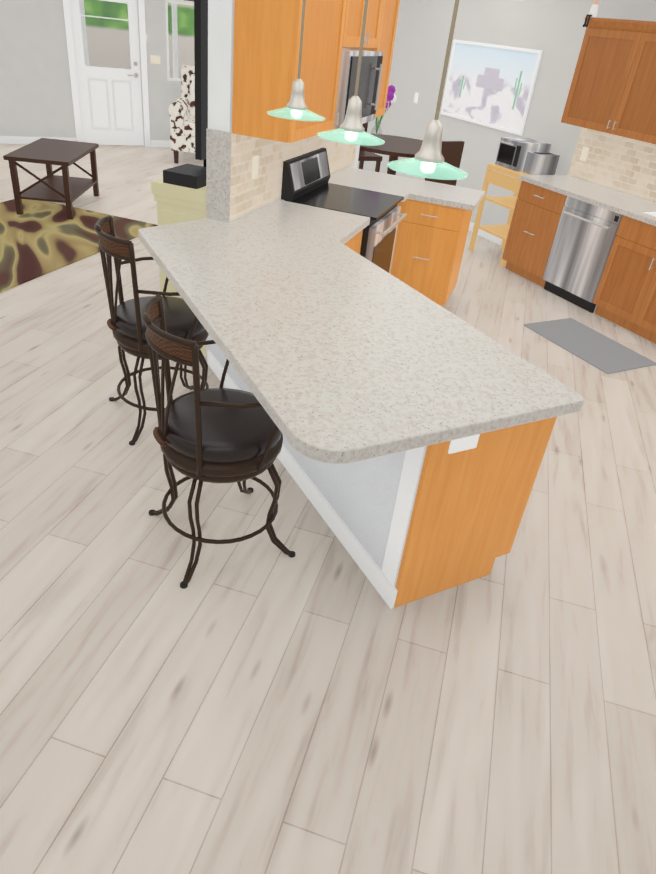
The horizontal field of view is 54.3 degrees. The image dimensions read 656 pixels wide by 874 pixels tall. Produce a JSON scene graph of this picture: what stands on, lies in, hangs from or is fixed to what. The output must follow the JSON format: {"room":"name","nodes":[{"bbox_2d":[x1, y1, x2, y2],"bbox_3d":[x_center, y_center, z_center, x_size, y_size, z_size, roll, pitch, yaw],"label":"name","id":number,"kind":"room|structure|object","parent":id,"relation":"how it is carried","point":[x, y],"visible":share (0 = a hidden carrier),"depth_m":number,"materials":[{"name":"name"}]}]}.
{"room":"kitchen","nodes":[
{"label":"kitchen","id":0,"kind":"room"},
{"bbox_2d":[0,144,655,873],"bbox_3d":[-1.366,-0.680,4.454,9.240,0.100,15.220,-11,37,-26],"label":"floor","id":1,"kind":"structure","parent":0,"point":[264,704],"depth_m":2.36,"materials":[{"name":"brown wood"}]},
{"bbox_2d":[0,199,157,292],"bbox_3d":[-2.927,-1.755,5.711,1.700,0.010,2.600,16,34,13],"label":"living room rug","id":2,"kind":"object","parent":1,"relation":"on","point":[38,238],"visible":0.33,"depth_m":5.93,"materials":[{"name":"multicoloured carpet"}]},
{"bbox_2d":[3,138,98,219],"bbox_3d":[-2.825,-2.713,6.691,0.600,0.546,1.100,4,33,-5],"label":"coffee table","id":3,"kind":"object","parent":2,"relation":"on","point":[64,187],"visible":1,"depth_m":6.42,"materials":[{"name":"brown wood"}]},
{"bbox_2d":[94,215,208,444],"bbox_3d":[-0.876,-0.566,3.304,0.537,1.061,0.541,-11,37,-26],"label":"bar stool","id":4,"kind":"object","parent":1,"relation":"on","point":[126,325],"visible":0.77,"depth_m":3.16,"materials":[{"name":"black leather"}]},
{"bbox_2d":[151,178,207,356],"bbox_3d":[-0.594,-1.492,4.791,0.355,1.048,2.000,16,34,13],"label":"console","id":5,"kind":"object","parent":1,"relation":"on","point":[176,204],"visible":0.21,"depth_m":3.76,"materials":[{"name":"beige paint"}]},
{"bbox_2d":[163,0,207,188],"bbox_3d":[-0.473,-2.400,4.181,0.280,1.148,1.930,16,34,13],"label":"flat-screen tv","id":6,"kind":"object","parent":5,"relation":"on","point":[190,176],"visible":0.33,"depth_m":3.67,"materials":[{"name":"black plastic"}]},
{"bbox_2d":[168,65,194,163],"bbox_3d":[-1.711,-4.708,9.408,1.074,1.193,1.168,3,33,-6],"label":"floral armchair","id":7,"kind":"object","parent":1,"relation":"on","point":[181,109],"visible":0.38,"depth_m":9.09,"materials":[{"name":"white fabric"}]},
{"bbox_2d":[141,294,294,588],"bbox_3d":[-0.434,-0.009,2.530,0.537,1.061,0.541,-11,37,-26],"label":"bar stool","id":8,"kind":"object","parent":1,"relation":"on","point":[220,434],"visible":0.81,"depth_m":2.38,"materials":[{"name":"black leather"}]},
{"bbox_2d":[281,148,406,272],"bbox_3d":[0.116,-1.396,4.685,0.727,1.148,0.760,16,34,13],"label":"range","id":9,"kind":"object","parent":1,"relation":"on","point":[305,178],"visible":0.4,"depth_m":4.44,"materials":[{"name":"black"}]},
{"bbox_2d":[358,122,382,171],"bbox_3d":[0.342,-3.307,7.707,0.440,1.118,0.440,-11,37,-26],"label":"chair","id":10,"kind":"object","parent":1,"relation":"on","point":[366,156],"visible":0.19,"depth_m":7.62,"materials":[{"name":"brown wood"}]},
{"bbox_2d":[344,230,399,276],"bbox_3d":[-0.181,-0.954,4.215,0.839,0.856,0.837,-11,37,-26],"label":"base cabinet","id":11,"kind":"object","parent":1,"relation":"on","point":[354,243],"depth_m":5.07,"materials":[{"name":"brown wood"}]},
{"bbox_2d":[138,200,584,463],"bbox_3d":[0.004,-0.781,3.141,1.571,0.048,2.776,-11,37,-26],"label":"countertop","id":12,"kind":"structure","parent":11,"relation":"on","point":[334,349],"depth_m":2.48,"materials":[{"name":"beige stone"}]},
{"bbox_2d":[359,134,422,174],"bbox_3d":[0.681,-2.771,7.130,1.200,0.918,1.200,-11,37,-26],"label":"pub table","id":13,"kind":"object","parent":1,"relation":"on","point":[394,148],"visible":0.27,"depth_m":6.74,"materials":[{"name":"brown wood"}]},
{"bbox_2d":[371,85,395,138],"bbox_3d":[0.561,-3.372,6.677,0.285,0.547,0.306,-11,37,-26],"label":"flower vase","id":14,"kind":"object","parent":13,"relation":"on","point":[391,96],"visible":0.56,"depth_m":6.53,"materials":[{"name":"clear glass"}]},
{"bbox_2d":[396,199,407,238],"bbox_3d":[0.281,-1.666,5.403,0.973,0.856,0.966,-11,37,-26],"label":"base cabinet","id":15,"kind":"object","parent":1,"relation":"on","point":[401,224],"depth_m":4.99,"materials":[{"name":"brown wood"}]},
{"bbox_2d":[328,167,485,210],"bbox_3d":[0.605,-1.973,5.088,1.196,0.040,0.766,16,34,13],"label":"countertop","id":16,"kind":"structure","parent":15,"relation":"on","point":[406,188],"depth_m":5.04,"materials":[{"name":"beige stone"}]},
{"bbox_2d":[396,199,471,306],"bbox_3d":[0.842,-1.557,5.343,0.786,0.856,0.791,-11,37,-26],"label":"base cabinet","id":17,"kind":"object","parent":1,"relation":"on","point":[431,238],"depth_m":5.04,"materials":[{"name":"brown wood"}]},
{"bbox_2d":[425,141,464,185],"bbox_3d":[0.944,-2.395,6.415,0.440,1.118,0.440,-19,41,-34],"label":"chair","id":18,"kind":"object","parent":1,"relation":"on","point":[451,152],"visible":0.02,"depth_m":6.08,"materials":[{"name":"brown wood"}]},
{"bbox_2d":[398,417,553,600],"bbox_3d":[0.460,0.099,2.711,0.437,0.856,0.596,-11,37,-26],"label":"base cabinet","id":19,"kind":"object","parent":1,"relation":"on","point":[469,506],"depth_m":2.44,"materials":[{"name":"orange wood"}]},
{"bbox_2d":[448,434,479,453],"bbox_3d":[0.469,0.015,2.201,0.120,0.075,0.007,-11,37,-26],"label":"outlet","id":20,"kind":"object","parent":19,"relation":"attached to","point":[463,444],"visible":0.64,"depth_m":2.20,"materials":[{"name":"white plastic"}]},
{"bbox_2d":[469,164,555,266],"bbox_3d":[1.942,-2.330,6.717,0.500,0.888,0.560,-11,37,-26],"label":"kitchen cart","id":21,"kind":"object","parent":1,"relation":"on","point":[504,181],"visible":0.5,"depth_m":6.63,"materials":[{"name":"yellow wood"}]},
{"bbox_2d":[495,137,551,171],"bbox_3d":[1.954,-2.853,6.463,0.418,0.258,0.330,-11,37,-26],"label":"toaster oven","id":22,"kind":"object","parent":21,"relation":"on","point":[512,153],"visible":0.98,"depth_m":6.35,"materials":[{"name":"silver metal"}]},
{"bbox_2d":[502,181,566,286],"bbox_3d":[2.209,-1.992,6.267,0.616,0.866,0.585,-11,37,-26],"label":"base cabinet","id":23,"kind":"object","parent":1,"relation":"on","point":[537,213],"depth_m":6.10,"materials":[{"name":"brown wood"}]},
{"bbox_2d":[519,175,655,225],"bbox_3d":[2.823,-1.721,5.123,0.641,0.040,3.115,-11,37,-26],"label":"countertop","id":24,"kind":"structure","parent":23,"relation":"on","point":[624,204],"depth_m":5.64,"materials":[{"name":"beige stone"}]},
{"bbox_2d":[523,152,559,174],"bbox_3d":[2.099,-2.692,6.304,0.280,0.192,0.160,-11,37,-26],"label":"toaster","id":25,"kind":"object","parent":24,"relation":"on","point":[541,163],"visible":0.92,"depth_m":6.24,"materials":[{"name":"silver metal"}]},
{"bbox_2d":[643,212,655,216],"bbox_3d":[2.844,-1.612,5.101,0.368,0.187,0.638,-11,37,-26],"label":"sink","id":26,"kind":"object","parent":24,"relation":"in","point":[652,213],"visible":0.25,"depth_m":5.25,"materials":[{"name":"white"}]},
{"bbox_2d":[543,196,622,312],"bbox_3d":[2.469,-1.670,5.821,0.667,0.862,0.620,-11,37,-26],"label":"dishwasher","id":27,"kind":"object","parent":1,"relation":"on","point":[584,238],"visible":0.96,"depth_m":5.66,"materials":[{"name":"grey metal"}]},
{"bbox_2d":[524,318,655,373],"bbox_3d":[2.072,-0.745,5.107,0.550,0.010,0.900,-11,37,-26],"label":"area rug","id":28,"kind":"object","parent":1,"relation":"on","point":[601,352],"visible":0.92,"depth_m":5.06,"materials":[{"name":"grey fabric"}]},
{"bbox_2d":[593,229,655,343],"bbox_3d":[2.857,-1.184,5.297,0.616,0.698,0.987,-11,37,-26],"label":"base cabinet","id":29,"kind":"object","parent":1,"relation":"on","point":[625,296],"depth_m":5.29,"materials":[{"name":"brown wood"}]},
{"bbox_2d":[0,0,655,569],"bbox_3d":[-1.229,-1.786,3.737,9.240,2.550,15.220,-11,37,-26],"label":"wall","id":30,"kind":"structure","parent":0,"point":[36,100],"depth_m":7.33,"materials":[{"name":"paint"}]},
{"bbox_2d":[69,0,143,145],"bbox_3d":[-3.192,-5.370,9.321,0.920,2.068,0.101,-11,37,-26],"label":"room door","id":31,"kind":"structure","parent":30,"relation":"in","point":[110,103],"depth_m":9.44,"materials":[{"name":"white wood"}]},
{"bbox_2d":[63,0,150,146],"bbox_3d":[-3.174,-5.390,9.278,1.100,2.175,0.018,-11,37,-26],"label":"door frame","id":32,"kind":"structure","parent":30,"relation":"attached to","point":[70,49],"depth_m":9.30,"materials":[{"name":"white wood"}]},
{"bbox_2d":[150,55,160,63],"bbox_3d":[-2.567,-5.611,9.518,0.150,0.110,0.005,-11,37,-26],"label":"light switch","id":33,"kind":"object","parent":30,"relation":"attached to","point":[154,59],"depth_m":9.51,"materials":[{"name":"beige plastic"}]},
{"bbox_2d":[165,0,194,81],"bbox_3d":[-1.547,-6.061,9.945,1.974,1.044,0.050,-11,37,-26],"label":"living room window","id":34,"kind":"structure","parent":30,"relation":"in","point":[178,79],"depth_m":9.55,"materials":[{"name":"white"}]},
{"bbox_2d":[206,128,231,221],"bbox_3d":[-0.613,-1.456,3.579,0.145,0.473,0.011,16,34,13],"label":"end cap","id":35,"kind":"object","parent":30,"relation":"attached to","point":[218,163],"visible":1,"depth_m":3.57,"materials":[{"name":"grey stone"}]},
{"bbox_2d":[0,136,501,608],"bbox_3d":[-1.344,-1.111,4.237,9.000,0.858,15.100,-11,37,-26],"label":"baseboard","id":36,"kind":"structure","parent":30,"relation":"attached to","point":[383,581],"depth_m":2.67,"materials":[{"name":"white wood"}]},
{"bbox_2d":[230,133,356,221],"bbox_3d":[-0.147,-2.032,4.565,0.010,0.467,2.450,16,34,13],"label":"tile backsplash","id":37,"kind":"structure","parent":30,"relation":"attached to","point":[248,194],"depth_m":3.97,"materials":[{"name":"tile"}]},
{"bbox_2d":[252,155,258,179],"bbox_3d":[-0.434,-1.608,3.818,0.006,0.130,0.080,16,34,13],"label":"light switch","id":38,"kind":"object","parent":37,"relation":"attached to","point":[255,162],"visible":1,"depth_m":3.81,"materials":[{"name":"beige plastic"}]},
{"bbox_2d":[232,0,395,142],"bbox_3d":[-0.196,-2.128,3.459,0.756,0.876,0.737,-11,37,-26],"label":"upper cabinet","id":39,"kind":"object","parent":30,"relation":"attached to","point":[267,33],"depth_m":3.34,"materials":[{"name":"brown wood"}]},
{"bbox_2d":[334,47,382,128],"bbox_3d":[0.074,-2.287,4.169,0.445,0.420,0.754,16,34,13],"label":"microwave","id":40,"kind":"object","parent":39,"relation":"in","point":[370,78],"visible":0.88,"depth_m":4.01,"materials":[{"name":"silver metal"}]},
{"bbox_2d":[384,60,391,114],"bbox_3d":[0.246,-2.781,4.552,0.558,0.876,0.552,-11,37,-26],"label":"upper cabinet","id":41,"kind":"object","parent":30,"relation":"attached to","point":[389,61],"depth_m":4.81,"materials":[{"name":"brown wood"}]},
{"bbox_2d":[392,0,399,55],"bbox_3d":[0.070,-2.671,3.941,0.787,0.435,0.767,-11,37,-26],"label":"upper cabinet","id":42,"kind":"object","parent":30,"relation":"attached to","point":[397,1],"depth_m":4.59,"materials":[{"name":"brown wood"}]},
{"bbox_2d":[413,92,418,103],"bbox_3d":[1.130,-4.343,8.202,0.006,0.120,0.080,-11,37,-26],"label":"light switch","id":43,"kind":"object","parent":30,"relation":"attached to","point":[416,98],"visible":0.5,"depth_m":8.18,"materials":[{"name":"white plastic"}]},
{"bbox_2d":[440,39,542,135],"bbox_3d":[1.759,-3.901,7.102,0.025,0.780,1.440,-11,37,-26],"label":"framed picture","id":44,"kind":"object","parent":30,"relation":"attached to","point":[490,85],"visible":1,"depth_m":7.04,"materials":[{"name":"white paper"}]},
{"bbox_2d":[561,17,655,143],"bbox_3d":[2.641,-2.960,5.338,0.336,0.820,1.267,-11,37,-26],"label":"upper cabinet","id":45,"kind":"object","parent":30,"relation":"attached to","point":[612,90],"visible":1,"depth_m":5.36,"materials":[{"name":"wood"},{"name":"brushed nickel"}]},
{"bbox_2d":[583,0,598,26],"bbox_3d":[2.245,-3.620,5.430,0.101,0.253,0.070,-11,37,-26],"label":"chef figurine","id":46,"kind":"object","parent":45,"relation":"on","point":[593,11],"visible":0.94,"depth_m":5.42,"materials":[{"name":"white ceramic"}]},
{"bbox_2d":[568,127,655,201],"bbox_3d":[3.152,-2.107,5.055,0.010,0.744,3.115,-11,37,-26],"label":"tile backsplash","id":47,"kind":"structure","parent":30,"relation":"attached to","point":[622,164],"depth_m":5.87,"materials":[{"name":"tile"}]},
{"bbox_2d":[579,146,589,160],"bbox_3d":[2.467,-2.722,6.157,0.006,0.120,0.075,-11,37,-26],"label":"outlet","id":48,"kind":"object","parent":47,"relation":"attached to","point":[584,153],"visible":1,"depth_m":6.14,"materials":[{"name":"beige plastic"}]},
{"bbox_3d":[-1.092,-2.892,3.021,9.240,0.100,15.220,-11,37,-26],"label":"ceiling","id":49,"kind":"structure","parent":0,"visible":0},
{"bbox_2d":[267,0,324,120],"bbox_3d":[-0.099,-1.928,2.754,0.276,1.014,0.276,-11,37,-26],"label":"pendant light","id":50,"kind":"object","parent":49,"relation":"hanging from","point":[295,108],"visible":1,"depth_m":2.94,"materials":[{"name":"green glass"}]},
{"bbox_2d":[317,0,384,145],"bbox_3d":[0.144,-1.625,2.333,0.276,1.014,0.276,-11,37,-26],"label":"pendant light","id":51,"kind":"object","parent":49,"relation":"hanging from","point":[350,130],"visible":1,"depth_m":2.52,"materials":[{"name":"green glass"}]},
{"bbox_2d":[387,0,467,179],"bbox_3d":[0.389,-1.321,1.910,0.276,1.014,0.276,-11,37,-26],"label":"pendant light","id":52,"kind":"object","parent":49,"relation":"hanging from","point":[427,161],"visible":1,"depth_m":2.10,"materials":[{"name":"silver metal"}]},
{"label":"outside","id":53,"kind":"structure","parent":0,"visible":0},
{"bbox_2d":[84,0,194,77],"bbox_3d":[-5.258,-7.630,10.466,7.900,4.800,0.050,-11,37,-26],"label":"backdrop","id":54,"kind":"structure","parent":53,"point":[120,10],"depth_m":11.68,"materials":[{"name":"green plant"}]},
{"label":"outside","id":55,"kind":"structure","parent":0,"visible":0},
{"bbox_2d":[79,0,178,77],"bbox_3d":[-4.677,-6.096,9.920,7.900,2.450,2.770,-11,37,-26],"label":"patio","id":56,"kind":"structure","parent":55,"point":[173,30],"depth_m":11.12,"materials":[{"name":"white"}]}
]}

